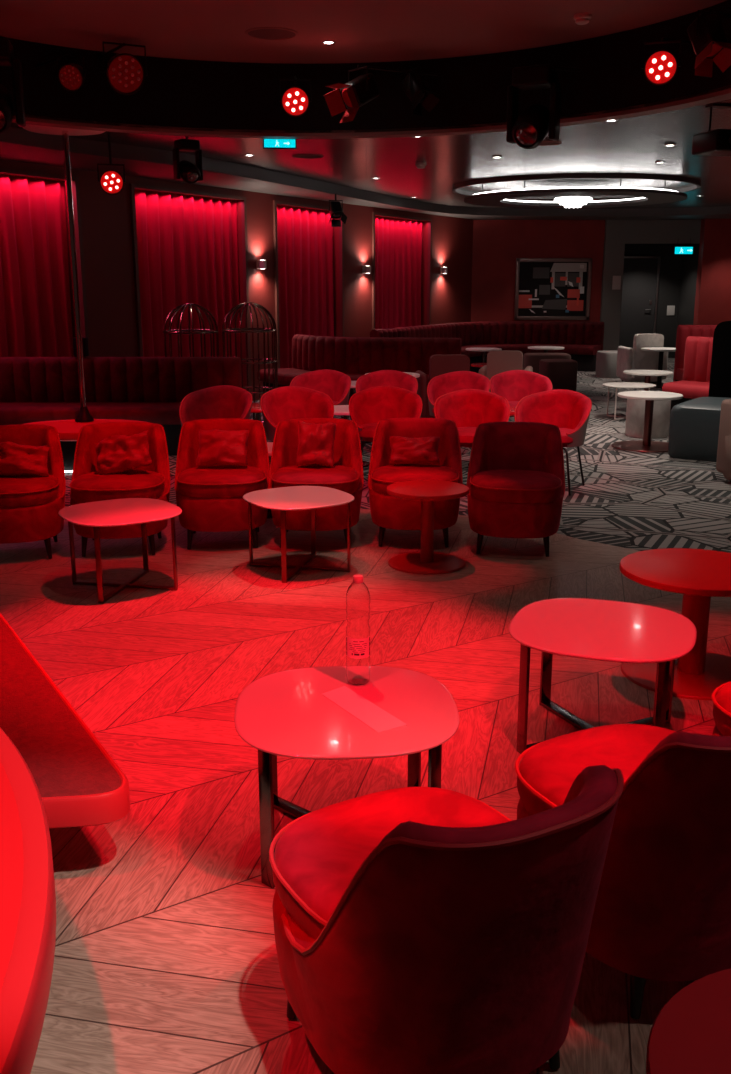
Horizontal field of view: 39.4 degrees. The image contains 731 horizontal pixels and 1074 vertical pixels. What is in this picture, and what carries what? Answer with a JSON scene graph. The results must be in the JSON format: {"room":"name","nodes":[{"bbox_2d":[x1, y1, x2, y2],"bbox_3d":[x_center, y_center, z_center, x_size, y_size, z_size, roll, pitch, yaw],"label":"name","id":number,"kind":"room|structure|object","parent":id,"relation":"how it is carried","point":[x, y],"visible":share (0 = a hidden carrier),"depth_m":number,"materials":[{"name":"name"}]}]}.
{"room":"nightclub lounge","nodes":[
{"label":"nightclub lounge","id":0,"kind":"room"},
{"bbox_2d":[0,160,472,400],"bbox_3d":[-1.656,-3.274,13.710,0.360,2.850,15.150,8,16,28],"label":"wall","id":1,"kind":"structure","parent":0,"point":[105,218],"depth_m":13.64,"materials":[{"name":"red"}]},
{"bbox_2d":[0,174,73,356],"bbox_3d":[-3.999,-2.091,9.464,0.120,2.570,3.572,8,16,28],"label":"curtain","id":2,"kind":"object","parent":1,"relation":"hanging from","point":[36,319],"visible":0.73,"depth_m":10.42,"materials":[{"name":"red fabric"}]},
{"bbox_2d":[0,168,89,356],"bbox_3d":[-3.898,-2.082,9.410,0.050,2.640,3.670,8,16,28],"label":"trim","id":3,"kind":"structure","parent":1,"relation":"attached to","point":[75,180],"depth_m":10.75,"materials":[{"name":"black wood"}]},
{"bbox_2d":[135,190,239,356],"bbox_3d":[-2.195,-2.893,12.647,0.116,2.570,2.103,8,16,28],"label":"curtain","id":4,"kind":"object","parent":1,"relation":"hanging from","point":[187,245],"visible":0.59,"depth_m":12.50,"materials":[{"name":"red fabric"}]},
{"bbox_2d":[129,183,251,394],"bbox_3d":[-2.094,-2.884,12.592,0.050,2.640,2.200,8,16,28],"label":"trim","id":5,"kind":"structure","parent":1,"relation":"attached to","point":[131,186],"depth_m":12.08,"materials":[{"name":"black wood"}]},
{"bbox_2d":[256,260,265,268],"bbox_3d":[-1.383,-3.636,13.612,0.125,0.120,0.100,8,16,28],"label":"wall sconce","id":6,"kind":"object","parent":1,"relation":"attached to","point":[260,264],"visible":1,"depth_m":13.57,"materials":[{"name":"silver metal"}]},
{"bbox_2d":[277,205,333,367],"bbox_3d":[-0.901,-3.469,14.934,0.124,2.570,1.762,8,16,28],"label":"curtain","id":7,"kind":"object","parent":1,"relation":"hanging from","point":[305,235],"visible":0.6,"depth_m":14.83,"materials":[{"name":"red fabric"}]},
{"bbox_2d":[273,200,343,368],"bbox_3d":[-0.797,-3.460,14.877,0.050,2.640,1.860,8,16,28],"label":"trim","id":8,"kind":"structure","parent":1,"relation":"attached to","point":[341,229],"depth_m":14.27,"materials":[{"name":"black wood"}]},
{"bbox_2d":[0,127,730,219],"bbox_3d":[1.235,-4.225,11.923,6.418,0.128,19.957,8,16,29],"label":"trim","id":9,"kind":"structure","parent":1,"relation":"attached to","point":[16,144],"depth_m":12.21,"materials":[{"name":"grey"}]},
{"bbox_2d":[329,194,346,226],"bbox_3d":[-0.389,-4.390,13.706,0.233,0.424,0.318,-4,15,-17],"label":"light","id":10,"kind":"object","parent":9,"relation":"attached to","point":[335,209],"visible":1,"depth_m":13.71,"materials":[{"name":"black metal"}]},
{"bbox_2d":[12,86,730,138],"bbox_3d":[-0.500,-2.778,5.931,6.520,0.050,6.520,0,14,0],"label":"trim","id":11,"kind":"structure","parent":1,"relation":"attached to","point":[717,96],"depth_m":8.58,"materials":[{"name":"brown"}]},
{"bbox_2d":[375,216,421,328],"bbox_3d":[0.532,-4.103,17.451,0.117,2.570,2.072,8,16,28],"label":"curtain","id":12,"kind":"object","parent":1,"relation":"hanging from","point":[398,242],"visible":0.69,"depth_m":17.37,"materials":[{"name":"red fabric"}]},
{"bbox_2d":[372,212,431,329],"bbox_3d":[0.632,-4.095,17.397,0.050,2.640,2.170,8,16,28],"label":"trim","id":13,"kind":"structure","parent":1,"relation":"attached to","point":[373,213],"depth_m":17.26,"materials":[{"name":"red wood"}]},
{"bbox_2d":[0,0,726,63],"bbox_3d":[-0.500,-3.350,5.787,6.400,0.050,6.400,0,14,0],"label":"ceiling","id":14,"kind":"structure","parent":0,"point":[363,31],"depth_m":7.45,"materials":[{"name":"red"}]},
{"bbox_2d":[245,27,297,39],"bbox_3d":[-0.710,-3.805,7.714,0.400,0.010,0.400,0,14,0],"label":"ceiling speaker","id":15,"kind":"object","parent":14,"relation":"attached to","point":[264,33],"visible":1,"depth_m":7.70,"materials":[{"name":"red"}]},
{"bbox_2d":[248,29,294,38],"bbox_3d":[-0.710,-3.805,7.714,0.360,0.002,0.360,0,14,0],"label":"grille","id":16,"kind":"object","parent":15,"relation":"attached to","point":[254,33],"depth_m":7.70,"materials":[{"name":"red"}]},
{"bbox_2d":[574,13,590,24],"bbox_3d":[1.530,-3.651,7.196,0.124,0.055,0.124,0,14,0],"label":"smoke detector","id":17,"kind":"object","parent":14,"relation":"attached to","point":[581,18],"visible":1,"depth_m":7.16,"materials":[{"name":"beige plastic"}]},
{"bbox_2d":[0,358,730,1073],"bbox_3d":[1.300,-1.187,11.457,12.600,0.104,25.200,0,14,0],"label":"floor","id":18,"kind":"structure","parent":0,"point":[166,958],"depth_m":4.01,"materials":[{"name":"brown wood"}]},
{"bbox_2d":[0,728,55,1073],"bbox_3d":[-1.550,0.974,1.604,2.100,0.520,3.394,0,14,0],"label":"round table","id":19,"kind":"object","parent":18,"relation":"on","point":[27,883],"visible":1,"depth_m":1.80,"materials":[{"name":"red"}]},
{"bbox_2d":[0,424,65,558],"bbox_3d":[-2.107,-0.271,6.114,0.609,0.720,0.728,-3,14,-12],"label":"lounge chair","id":20,"kind":"object","parent":18,"relation":"on","point":[30,504],"visible":0.91,"depth_m":5.92,"materials":[{"name":"fabric"}]},
{"bbox_2d":[0,441,49,476],"bbox_3d":[-2.083,-0.470,6.094,0.381,0.222,0.222,-1,14,-4],"label":"pillow","id":21,"kind":"object","parent":20,"relation":"on","point":[15,459],"visible":1,"depth_m":6.04,"materials":[{"name":"red fabric"}]},
{"bbox_2d":[0,613,129,827],"bbox_3d":[-1.568,0.536,3.854,2.877,0.270,1.157,13,19,43],"label":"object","id":22,"kind":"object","parent":18,"relation":"on","point":[79,784],"depth_m":2.99,"materials":[{"name":"red"}]},
{"bbox_2d":[25,419,149,472],"bbox_3d":[-2.460,-0.804,8.986,1.200,0.360,0.880,0,14,0],"label":"stage platform","id":23,"kind":"object","parent":18,"relation":"on","point":[68,430],"visible":0.26,"depth_m":8.70,"materials":[{"name":"red"}]},
{"bbox_2d":[23,124,105,421],"bbox_3d":[-2.540,-2.258,8.919,0.680,2.489,0.680,0,14,0],"label":"pole","id":24,"kind":"object","parent":23,"relation":"on","point":[84,415],"visible":0.87,"depth_m":8.84,"materials":[{"name":"silver metal"}]},
{"bbox_2d":[69,422,169,556],"bbox_3d":[-1.494,-0.298,6.221,0.609,0.720,0.728,-1,14,-6],"label":"lounge chair","id":25,"kind":"object","parent":18,"relation":"on","point":[152,481],"visible":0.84,"depth_m":6.11,"materials":[{"name":"fabric"}]},
{"bbox_2d":[94,431,152,474],"bbox_3d":[-1.470,-0.499,6.193,0.368,0.275,0.205,-1,14,-5],"label":"pillow","id":26,"kind":"object","parent":25,"relation":"on","point":[121,453],"visible":1,"depth_m":6.13,"materials":[{"name":"red fabric"}]},
{"bbox_2d":[58,498,181,603],"bbox_3d":[-1.290,0.064,5.420,0.600,0.420,0.600,-9,17,-33],"label":"coffee table","id":27,"kind":"object","parent":18,"relation":"on","point":[125,511],"visible":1,"depth_m":5.37,"materials":[{"name":"white laminate"}]},
{"bbox_2d":[0,357,241,455],"bbox_3d":[-2.380,-1.252,9.715,2.340,0.880,0.690,0,14,0],"label":"banquette","id":28,"kind":"object","parent":18,"relation":"on","point":[32,389],"visible":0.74,"depth_m":9.81,"materials":[{"name":"fabric"}]},
{"bbox_2d":[73,337,88,356],"bbox_3d":[-2.750,-1.834,9.850,0.120,0.180,0.120,0,14,0],"label":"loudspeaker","id":29,"kind":"object","parent":28,"relation":"on","point":[84,339],"visible":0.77,"depth_m":9.80,"materials":[{"name":"black"}]},
{"bbox_2d":[163,303,218,356],"bbox_3d":[-1.800,-1.727,10.620,0.590,1.376,0.590,0,14,0],"label":"birdcage","id":30,"kind":"object","parent":18,"relation":"on","point":[174,311],"visible":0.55,"depth_m":10.43,"materials":[{"name":"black metal"}]},
{"bbox_2d":[179,385,251,425],"bbox_3d":[-1.214,-0.837,8.334,0.595,0.747,0.592,2,14,10],"label":"tub chair","id":31,"kind":"object","parent":18,"relation":"on","point":[222,401],"visible":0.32,"depth_m":8.44,"materials":[{"name":"fabric"}]},
{"bbox_2d":[174,418,269,548],"bbox_3d":[-0.893,-0.339,6.386,0.609,0.720,0.728,-1,14,-5],"label":"lounge chair","id":32,"kind":"object","parent":18,"relation":"on","point":[210,498],"visible":0.84,"depth_m":6.16,"materials":[{"name":"fabric"}]},
{"bbox_2d":[196,429,248,466],"bbox_3d":[-0.890,-0.556,6.354,0.332,0.230,0.184,-1,14,-4],"label":"pillow","id":33,"kind":"object","parent":32,"relation":"on","point":[216,447],"visible":1,"depth_m":6.31,"materials":[{"name":"red fabric"}]},
{"bbox_2d":[222,302,277,433],"bbox_3d":[-1.200,-1.739,10.648,0.590,1.386,0.590,0,14,0],"label":"birdcage","id":34,"kind":"object","parent":18,"relation":"on","point":[273,328],"visible":0.63,"depth_m":10.51,"materials":[{"name":"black metal"}]},
{"bbox_2d":[251,403,261,420],"bbox_3d":[-1.000,-0.966,9.399,0.540,0.480,0.540,0,14,0],"label":"pedestal table","id":35,"kind":"object","parent":18,"relation":"on","point":[256,410],"visible":0.1,"depth_m":9.32,"materials":[{"name":"red"}]},
{"bbox_2d":[267,442,272,518],"bbox_3d":[-0.690,-0.399,7.170,0.460,0.470,0.460,0,14,0],"label":"pedestal table","id":36,"kind":"object","parent":18,"relation":"on","point":[269,444],"visible":0.09,"depth_m":7.11,"materials":[{"name":"white"}]},
{"bbox_2d":[260,386,333,441],"bbox_3d":[-0.549,-0.825,8.284,0.595,0.747,0.592,-4,15,-15],"label":"tub chair","id":37,"kind":"object","parent":18,"relation":"on","point":[279,404],"visible":0.5,"depth_m":8.39,"materials":[{"name":"fabric"}]},
{"bbox_2d":[243,486,354,582],"bbox_3d":[-0.375,-0.024,5.769,0.580,0.420,0.580,-9,17,-31],"label":"coffee table","id":38,"kind":"object","parent":18,"relation":"on","point":[290,498],"visible":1,"depth_m":5.71,"materials":[{"name":"white laminate"}]},
{"bbox_2d":[268,418,363,547],"bbox_3d":[-0.310,-0.344,6.406,0.609,0.720,0.728,0,14,0],"label":"lounge chair","id":39,"kind":"object","parent":18,"relation":"on","point":[346,475],"visible":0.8,"depth_m":6.28,"materials":[{"name":"fabric"}]},
{"bbox_2d":[295,420,335,466],"bbox_3d":[-0.308,-0.585,6.378,0.240,0.278,0.207,2,14,8],"label":"pillow","id":40,"kind":"object","parent":39,"relation":"on","point":[316,441],"visible":1,"depth_m":6.35,"materials":[{"name":"red fabric"}]},
{"bbox_2d":[290,369,350,417],"bbox_3d":[-0.434,-1.216,9.836,0.595,0.747,0.592,2,14,10],"label":"tub chair","id":41,"kind":"object","parent":18,"relation":"on","point":[336,384],"visible":0.48,"depth_m":9.95,"materials":[{"name":"fabric"}]},
{"bbox_2d":[234,666,458,888],"bbox_3d":[-0.055,0.684,2.957,0.630,0.420,0.630,-1,14,-4],"label":"coffee table","id":42,"kind":"object","parent":18,"relation":"on","point":[286,713],"visible":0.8,"depth_m":2.83,"materials":[{"name":"white laminate"}]},
{"bbox_2d":[346,575,369,684],"bbox_3d":[-0.022,0.276,3.034,0.072,0.333,0.072,0,14,0],"label":"water bottle","id":43,"kind":"object","parent":42,"relation":"on","point":[357,595],"visible":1,"depth_m":3.01,"materials":[{"name":"clear plastic"}]},
{"bbox_2d":[346,637,369,655],"bbox_3d":[-0.022,0.327,3.026,0.071,0.057,0.030,0,14,0],"label":"label","id":44,"kind":"object","parent":43,"relation":"attached to","point":[356,646],"depth_m":3.02,"materials":[{"name":"grey paper"}]},
{"bbox_2d":[322,686,406,732],"bbox_3d":[-0.011,0.484,2.875,0.086,0.008,0.321,-9,17,-32],"label":"folded paper","id":45,"kind":"object","parent":42,"relation":"on","point":[376,718],"visible":1,"depth_m":2.86,"materials":[{"name":"white paper"}]},
{"bbox_2d":[334,405,369,467],"bbox_3d":[-0.180,-0.890,9.057,0.540,0.500,0.540,0,14,0],"label":"pedestal table","id":46,"kind":"object","parent":18,"relation":"on","point":[339,410],"visible":0.18,"depth_m":8.98,"materials":[{"name":"white"}]},
{"bbox_2d":[257,334,461,404],"bbox_3d":[-0.158,-2.078,12.952,2.812,0.900,1.084,6,15,23],"label":"banquette","id":47,"kind":"object","parent":18,"relation":"on","point":[355,357],"visible":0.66,"depth_m":12.84,"materials":[{"name":"fabric"}]},
{"bbox_2d":[349,386,421,450],"bbox_3d":[0.161,-0.825,8.286,0.596,0.747,0.592,0,14,2],"label":"tub chair","id":48,"kind":"object","parent":18,"relation":"on","point":[368,406],"visible":0.52,"depth_m":8.38,"materials":[{"name":"fabric"}]},
{"bbox_2d":[356,370,417,446],"bbox_3d":[0.203,-1.204,9.788,0.595,0.747,0.592,1,14,4],"label":"tub chair","id":49,"kind":"object","parent":18,"relation":"on","point":[395,378],"visible":0.29,"depth_m":9.90,"materials":[{"name":"fabric"}]},
{"bbox_2d":[368,418,462,547],"bbox_3d":[0.312,-0.349,6.425,0.609,0.720,0.728,1,14,4],"label":"lounge chair","id":50,"kind":"object","parent":18,"relation":"on","point":[388,511],"visible":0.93,"depth_m":6.28,"materials":[{"name":"fabric"}]},
{"bbox_2d":[389,436,439,464],"bbox_3d":[0.310,-0.542,6.427,0.320,0.186,0.171,0,14,2],"label":"pillow","id":51,"kind":"object","parent":50,"relation":"on","point":[404,450],"visible":1,"depth_m":6.39,"materials":[{"name":"red fabric"}]},
{"bbox_2d":[387,480,468,574],"bbox_3d":[0.355,-0.063,5.862,0.470,0.450,0.470,0,14,0],"label":"pedestal table","id":52,"kind":"object","parent":18,"relation":"on","point":[426,561],"visible":1,"depth_m":5.82,"materials":[{"name":"red"}]},
{"bbox_2d":[415,354,469,417],"bbox_3d":[0.931,-1.732,11.825,0.660,0.779,0.570,-1,14,-5],"label":"armchair","id":53,"kind":"object","parent":18,"relation":"on","point":[438,364],"visible":0.35,"depth_m":11.49,"materials":[{"name":"red fabric"}]},
{"bbox_2d":[269,765,623,1073],"bbox_3d":[0.138,0.747,2.075,0.609,0.720,0.728,-8,16,-29],"label":"lounge chair","id":54,"kind":"object","parent":18,"relation":"on","point":[418,930],"visible":1,"depth_m":1.81,"materials":[{"name":"fabric"}]},
{"bbox_2d":[427,371,489,416],"bbox_3d":[0.879,-1.179,9.690,0.595,0.747,0.592,4,15,15],"label":"tub chair","id":55,"kind":"object","parent":18,"relation":"on","point":[440,385],"visible":0.41,"depth_m":9.79,"materials":[{"name":"fabric"}]},
{"bbox_2d":[434,389,509,446],"bbox_3d":[0.833,-0.764,8.043,0.595,0.747,0.592,1,14,4],"label":"tub chair","id":56,"kind":"object","parent":18,"relation":"on","point":[468,408],"visible":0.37,"depth_m":8.15,"materials":[{"name":"fabric"}]},
{"bbox_2d":[466,347,501,367],"bbox_3d":[1.850,-2.678,16.032,0.560,0.560,0.560,0,14,0],"label":"pedestal table","id":57,"kind":"object","parent":18,"relation":"on","point":[483,350],"visible":0.48,"depth_m":15.96,"materials":[{"name":"white"}]},
{"bbox_2d":[370,321,603,372],"bbox_3d":[1.921,-3.246,17.672,5.210,0.860,1.854,-11,18,-37],"label":"banquette","id":58,"kind":"object","parent":18,"relation":"on","point":[582,341],"visible":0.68,"depth_m":18.59,"materials":[{"name":"fabric"}]},
{"bbox_2d":[479,350,532,391],"bbox_3d":[1.718,-1.903,12.504,0.624,0.779,0.570,3,14,12],"label":"armchair","id":59,"kind":"object","parent":18,"relation":"on","point":[498,361],"visible":0.2,"depth_m":12.18,"materials":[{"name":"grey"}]},
{"bbox_2d":[466,422,564,556],"bbox_3d":[0.916,-0.300,6.231,0.609,0.720,0.728,2,14,9],"label":"lounge chair","id":60,"kind":"object","parent":18,"relation":"on","point":[516,476],"visible":0.99,"depth_m":6.08,"materials":[{"name":"fabric"}]},
{"bbox_2d":[490,370,551,417],"bbox_3d":[1.481,-1.204,9.789,0.596,0.747,0.592,0,14,2],"label":"tub chair","id":61,"kind":"object","parent":18,"relation":"on","point":[513,385],"visible":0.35,"depth_m":9.91,"materials":[{"name":"fabric"}]},
{"bbox_2d":[528,346,563,352],"bbox_3d":[3.000,-2.903,17.006,0.600,0.520,0.600,0,14,0],"label":"pedestal table","id":62,"kind":"object","parent":18,"relation":"on","point":[545,348],"visible":0.57,"depth_m":16.83,"materials":[{"name":"white"}]},
{"bbox_2d":[523,353,570,373],"bbox_3d":[2.900,-2.703,16.335,0.720,0.460,0.500,0,14,0],"label":"ottoman","id":63,"kind":"object","parent":18,"relation":"on","point":[529,359],"visible":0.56,"depth_m":16.08,"materials":[{"name":"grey fabric"}]},
{"bbox_2d":[514,389,591,495],"bbox_3d":[1.465,-0.763,8.040,0.595,0.747,0.592,6,16,24],"label":"tub chair","id":64,"kind":"object","parent":18,"relation":"on","point":[569,410],"visible":0.62,"depth_m":8.12,"materials":[{"name":"fabric"}]},
{"bbox_2d":[539,359,577,390],"bbox_3d":[2.860,-2.405,15.172,0.500,0.450,0.500,-1,14,-6],"label":"ottoman","id":65,"kind":"object","parent":18,"relation":"on","point":[562,373],"visible":0.78,"depth_m":14.94,"materials":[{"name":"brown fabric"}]},
{"bbox_2d":[509,598,696,753],"bbox_3d":[0.830,0.516,3.626,0.630,0.420,0.630,5,15,19],"label":"coffee table","id":66,"kind":"object","parent":18,"relation":"on","point":[593,629],"visible":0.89,"depth_m":3.53,"materials":[{"name":"white glass"}]},
{"bbox_2d":[595,350,619,377],"bbox_3d":[4.220,-2.933,17.308,0.540,0.430,0.500,-3,14,-11],"label":"ottoman","id":67,"kind":"object","parent":18,"relation":"on","point":[606,361],"visible":0.55,"depth_m":17.09,"materials":[{"name":"grey fabric"}]},
{"bbox_2d":[515,724,730,1018],"bbox_3d":[0.707,0.662,2.413,0.609,0.720,0.728,-7,16,-27],"label":"lounge chair","id":68,"kind":"object","parent":18,"relation":"on","point":[662,910],"visible":0.74,"depth_m":2.15,"materials":[{"name":"fabric"}]},
{"bbox_2d":[602,382,655,419],"bbox_3d":[3.120,-1.611,12.124,0.620,0.399,0.620,0,14,0],"label":"side table","id":69,"kind":"object","parent":18,"relation":"on","point":[616,385],"visible":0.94,"depth_m":12.05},
{"bbox_2d":[616,334,667,381],"bbox_3d":[4.421,-2.856,16.286,0.660,0.779,0.570,-1,14,-5],"label":"armchair","id":70,"kind":"object","parent":18,"relation":"on","point":[628,358],"visible":0.73,"depth_m":16.02,"materials":[{"name":"fabric"}]},
{"bbox_2d":[611,391,682,451],"bbox_3d":[2.780,-1.144,10.024,0.680,0.520,0.680,0,14,0],"label":"pedestal table","id":71,"kind":"object","parent":18,"relation":"on","point":[646,445],"visible":0.91,"depth_m":9.98,"materials":[{"name":"white stone"}]},
{"bbox_2d":[625,399,670,438],"bbox_3d":[2.980,-1.284,10.763,0.440,0.430,0.440,0,14,0],"label":"stool","id":72,"kind":"object","parent":18,"relation":"on","point":[635,412],"visible":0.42,"depth_m":10.60,"materials":[{"name":"fabric"}]},
{"bbox_2d":[623,370,672,390],"bbox_3d":[3.500,-1.806,12.693,0.600,0.500,0.600,0,14,0],"label":"pedestal table","id":73,"kind":"object","parent":18,"relation":"on","point":[647,373],"visible":0.51,"depth_m":12.51,"materials":[{"name":"white"}]},
{"bbox_2d":[641,347,675,387],"bbox_3d":[4.550,-2.615,15.738,0.620,0.580,0.620,0,14,0],"label":"pedestal table","id":74,"kind":"object","parent":18,"relation":"on","point":[661,350],"visible":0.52,"depth_m":15.67,"materials":[{"name":"white"}]},
{"bbox_2d":[619,548,730,699],"bbox_3d":[1.360,0.347,4.213,0.630,0.460,0.630,0,14,0],"label":"pedestal table","id":75,"kind":"object","parent":18,"relation":"on","point":[700,575],"visible":0.8,"depth_m":4.17,"materials":[{"name":"red"}]},
{"bbox_2d":[662,336,712,412],"bbox_3d":[4.056,-1.754,11.545,1.169,0.960,0.653,13,19,42],"label":"banquette","id":76,"kind":"object","parent":18,"relation":"on","point":[695,382],"visible":0.49,"depth_m":11.80,"materials":[{"name":"red"}]},
{"bbox_2d":[646,969,730,1073],"bbox_3d":[0.665,1.010,1.461,0.540,0.520,0.540,0,14,0],"label":"pedestal table","id":77,"kind":"object","parent":18,"relation":"on","point":[691,1033],"visible":1,"depth_m":1.51,"materials":[{"name":"red plastic"}]},
{"bbox_2d":[673,325,716,381],"bbox_3d":[4.726,-2.258,13.422,1.129,1.020,0.762,1,14,3],"label":"banquette","id":78,"kind":"object","parent":18,"relation":"on","point":[683,331],"visible":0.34,"depth_m":13.56,"materials":[{"name":"red fabric"}]},
{"bbox_2d":[668,321,730,461],"bbox_3d":[3.597,-1.353,9.424,1.260,1.220,1.100,9,17,33],"label":"sofa","id":79,"kind":"object","parent":18,"relation":"on","point":[694,424],"visible":0.96,"depth_m":9.36,"materials":[{"name":"grey leather"}]},
{"bbox_2d":[712,681,730,735],"bbox_3d":[1.324,0.564,2.800,0.609,0.720,0.728,-6,15,-23],"label":"lounge chair","id":80,"kind":"object","parent":18,"relation":"on","point":[722,701],"visible":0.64,"depth_m":2.90,"materials":[{"name":"fabric"}]},
{"bbox_2d":[716,399,730,480],"bbox_3d":[3.220,-0.755,8.111,0.600,0.640,0.620,-4,15,-15],"label":"lounge chair","id":81,"kind":"object","parent":18,"relation":"on","point":[723,463],"visible":1,"depth_m":8.21,"materials":[{"name":"brown"}]},
{"bbox_2d":[10,99,730,208],"bbox_3d":[1.300,-3.778,9.876,12.600,0.001,23.400,0,14,0],"label":"ceiling","id":82,"kind":"structure","parent":0,"point":[633,145],"depth_m":10.91,"materials":[{"name":"paint"}]},
{"bbox_2d":[97,136,125,194],"bbox_3d":[-2.300,-3.366,9.264,0.239,0.500,0.222,0,14,0],"label":"stage light","id":83,"kind":"object","parent":82,"relation":"attached to","point":[112,182],"visible":1,"depth_m":9.22,"materials":[{"name":"black metal"}]},
{"bbox_2d":[172,138,202,183],"bbox_3d":[-1.614,-3.421,9.287,0.259,0.403,0.236,-9,17,-33],"label":"light","id":84,"kind":"object","parent":82,"relation":"attached to","point":[190,173],"visible":1,"depth_m":9.23,"materials":[{"name":"black metal"}]},
{"bbox_2d":[263,139,296,148],"bbox_3d":[-0.771,-3.546,9.171,0.300,0.105,0.036,-1,14,-5],"label":"exit sign","id":85,"kind":"object","parent":82,"relation":"hanging from","point":[267,143],"visible":0.81,"depth_m":9.16,"materials":[{"name":"teal plastic"}]},
{"bbox_2d":[292,154,322,158],"bbox_3d":[-0.600,-3.956,10.605,0.320,0.010,0.320,0,14,0],"label":"ceiling speaker","id":86,"kind":"object","parent":82,"relation":"attached to","point":[304,156],"visible":1,"depth_m":10.59,"materials":[{"name":"red"}]},
{"bbox_2d":[0,0,730,132],"bbox_3d":[-0.500,-3.054,5.861,6.400,0.561,6.400,0,14,0],"label":"ceiling bulkhead","id":87,"kind":"structure","parent":82,"relation":"attached to","point":[472,90],"depth_m":8.51,"materials":[{"name":"black"}]},
{"bbox_2d":[0,38,25,133],"bbox_3d":[-2.795,-3.182,7.257,0.799,0.646,0.380,9,17,32],"label":"light","id":88,"kind":"object","parent":87,"relation":"attached to","point":[7,58],"visible":1,"depth_m":7.11,"materials":[{"name":"black metal"}]},
{"bbox_2d":[35,53,85,91],"bbox_3d":[-2.381,-3.534,7.828,0.638,0.265,0.232,9,16,30],"label":"stage light","id":89,"kind":"object","parent":87,"relation":"attached to","point":[71,77],"visible":1,"depth_m":7.68,"materials":[{"name":"black metal"}]},
{"bbox_2d":[98,41,146,94],"bbox_3d":[-2.034,-3.666,8.058,0.649,0.371,0.318,13,19,41],"label":"stage light","id":90,"kind":"object","parent":87,"relation":"attached to","point":[126,74],"visible":1,"depth_m":7.90,"materials":[{"name":"black metal"}]},
{"bbox_2d":[279,76,311,116],"bbox_3d":[-0.580,-3.687,8.618,0.269,0.316,0.532,0,14,0],"label":"stage light","id":91,"kind":"object","parent":87,"relation":"attached to","point":[295,101],"visible":1,"depth_m":8.41,"materials":[{"name":"black metal"}]},
{"bbox_2d":[324,65,437,122],"bbox_3d":[0.121,-3.565,8.274,0.982,0.435,0.297,-11,18,-37],"label":"light","id":92,"kind":"object","parent":87,"relation":"attached to","point":[359,91],"visible":1,"depth_m":8.10,"materials":[{"name":"black metal"}]},
{"bbox_2d":[397,68,439,116],"bbox_3d":[0.396,-3.693,8.474,0.457,0.369,0.233,11,18,37],"label":"light","id":93,"kind":"object","parent":87,"relation":"attached to","point":[415,88],"visible":0.91,"depth_m":8.42,"materials":[{"name":"black metal"}]},
{"bbox_2d":[506,64,580,148],"bbox_3d":[1.378,-3.310,7.861,0.566,0.616,0.366,1,14,4],"label":"light","id":94,"kind":"object","parent":87,"relation":"attached to","point":[532,126],"visible":1,"depth_m":7.79,"materials":[{"name":"black metal"}]},
{"bbox_2d":[641,37,691,85],"bbox_3d":[2.114,-3.261,7.018,0.438,0.304,0.234,0,14,0],"label":"stage light","id":95,"kind":"object","parent":87,"relation":"attached to","point":[661,66],"visible":0.99,"depth_m":6.96,"materials":[{"name":"black metal"}]},
{"bbox_2d":[687,8,730,76],"bbox_3d":[2.297,-3.210,6.612,0.390,0.407,0.330,-8,16,-28],"label":"light","id":96,"kind":"object","parent":87,"relation":"attached to","point":[707,36],"visible":1,"depth_m":6.57,"materials":[{"name":"black metal"}]},
{"bbox_2d":[452,174,700,207],"bbox_3d":[2.860,-4.677,14.033,3.320,0.286,3.320,0,14,0],"label":"ring light","id":97,"kind":"object","parent":82,"relation":"hanging from","point":[648,196],"depth_m":13.26,"materials":[{"name":"grey metal"}]},
{"bbox_2d":[692,104,730,156],"bbox_3d":[2.724,-3.025,7.574,0.440,0.335,0.375,-4,15,-15],"label":"projector","id":98,"kind":"object","parent":82,"relation":"hanging from","point":[717,142],"visible":1,"depth_m":7.50,"materials":[{"name":"black metal"}]},
{"bbox_2d":[471,220,604,321],"bbox_3d":[3.330,-4.863,20.018,2.560,2.850,0.200,0,14,0],"label":"wall","id":99,"kind":"structure","parent":0,"point":[497,244],"depth_m":19.75,"materials":[{"name":"red paint"}]},
{"bbox_2d":[514,258,591,319],"bbox_3d":[3.655,-4.832,19.892,1.470,1.170,0.050,0,14,0],"label":"framed picture","id":100,"kind":"object","parent":99,"relation":"attached to","point":[545,288],"visible":1,"depth_m":19.90,"materials":[{"name":"multicoloured paper"}]},
{"bbox_2d":[600,220,700,350],"bbox_3d":[5.530,-4.994,20.527,1.840,2.855,1.450,0,14,0],"label":"wall","id":101,"kind":"structure","parent":0,"point":[618,233],"depth_m":19.61,"materials":[{"name":"grey paint"}]},
{"bbox_2d":[612,276,620,289],"bbox_3d":[4.870,-4.933,19.784,0.160,0.260,0.012,0,14,0],"label":"plate","id":102,"kind":"object","parent":101,"relation":"attached to","point":[616,283],"visible":1,"depth_m":19.78,"materials":[{"name":"grey metal"}]},
{"bbox_2d":[624,243,699,357],"bbox_3d":[5.800,-5.040,20.721,1.900,2.850,1.750,0,14,0],"label":"wall","id":103,"kind":"structure","parent":0,"point":[678,272],"depth_m":21.14,"materials":[{"name":"grey paint"}]},
{"bbox_2d":[619,256,660,348],"bbox_3d":[5.620,-4.797,21.331,0.950,2.080,0.137,0,14,0],"label":"door","id":104,"kind":"structure","parent":103,"relation":"in","point":[640,286],"depth_m":21.28,"materials":[{"name":"grey wood"}]},
{"bbox_2d":[674,238,692,253],"bbox_3d":[6.100,-5.566,19.542,0.360,0.295,0.036,0,14,0],"label":"exit sign","id":105,"kind":"object","parent":103,"relation":"attached to","point":[677,249],"visible":1,"depth_m":19.54,"materials":[{"name":"teal plastic"}]},
{"bbox_2d":[693,219,730,324],"bbox_3d":[6.980,-4.766,19.631,1.160,2.850,0.250,0,14,0],"label":"wall","id":106,"kind":"structure","parent":0,"point":[713,285],"depth_m":19.46,"materials":[{"name":"red paint"}]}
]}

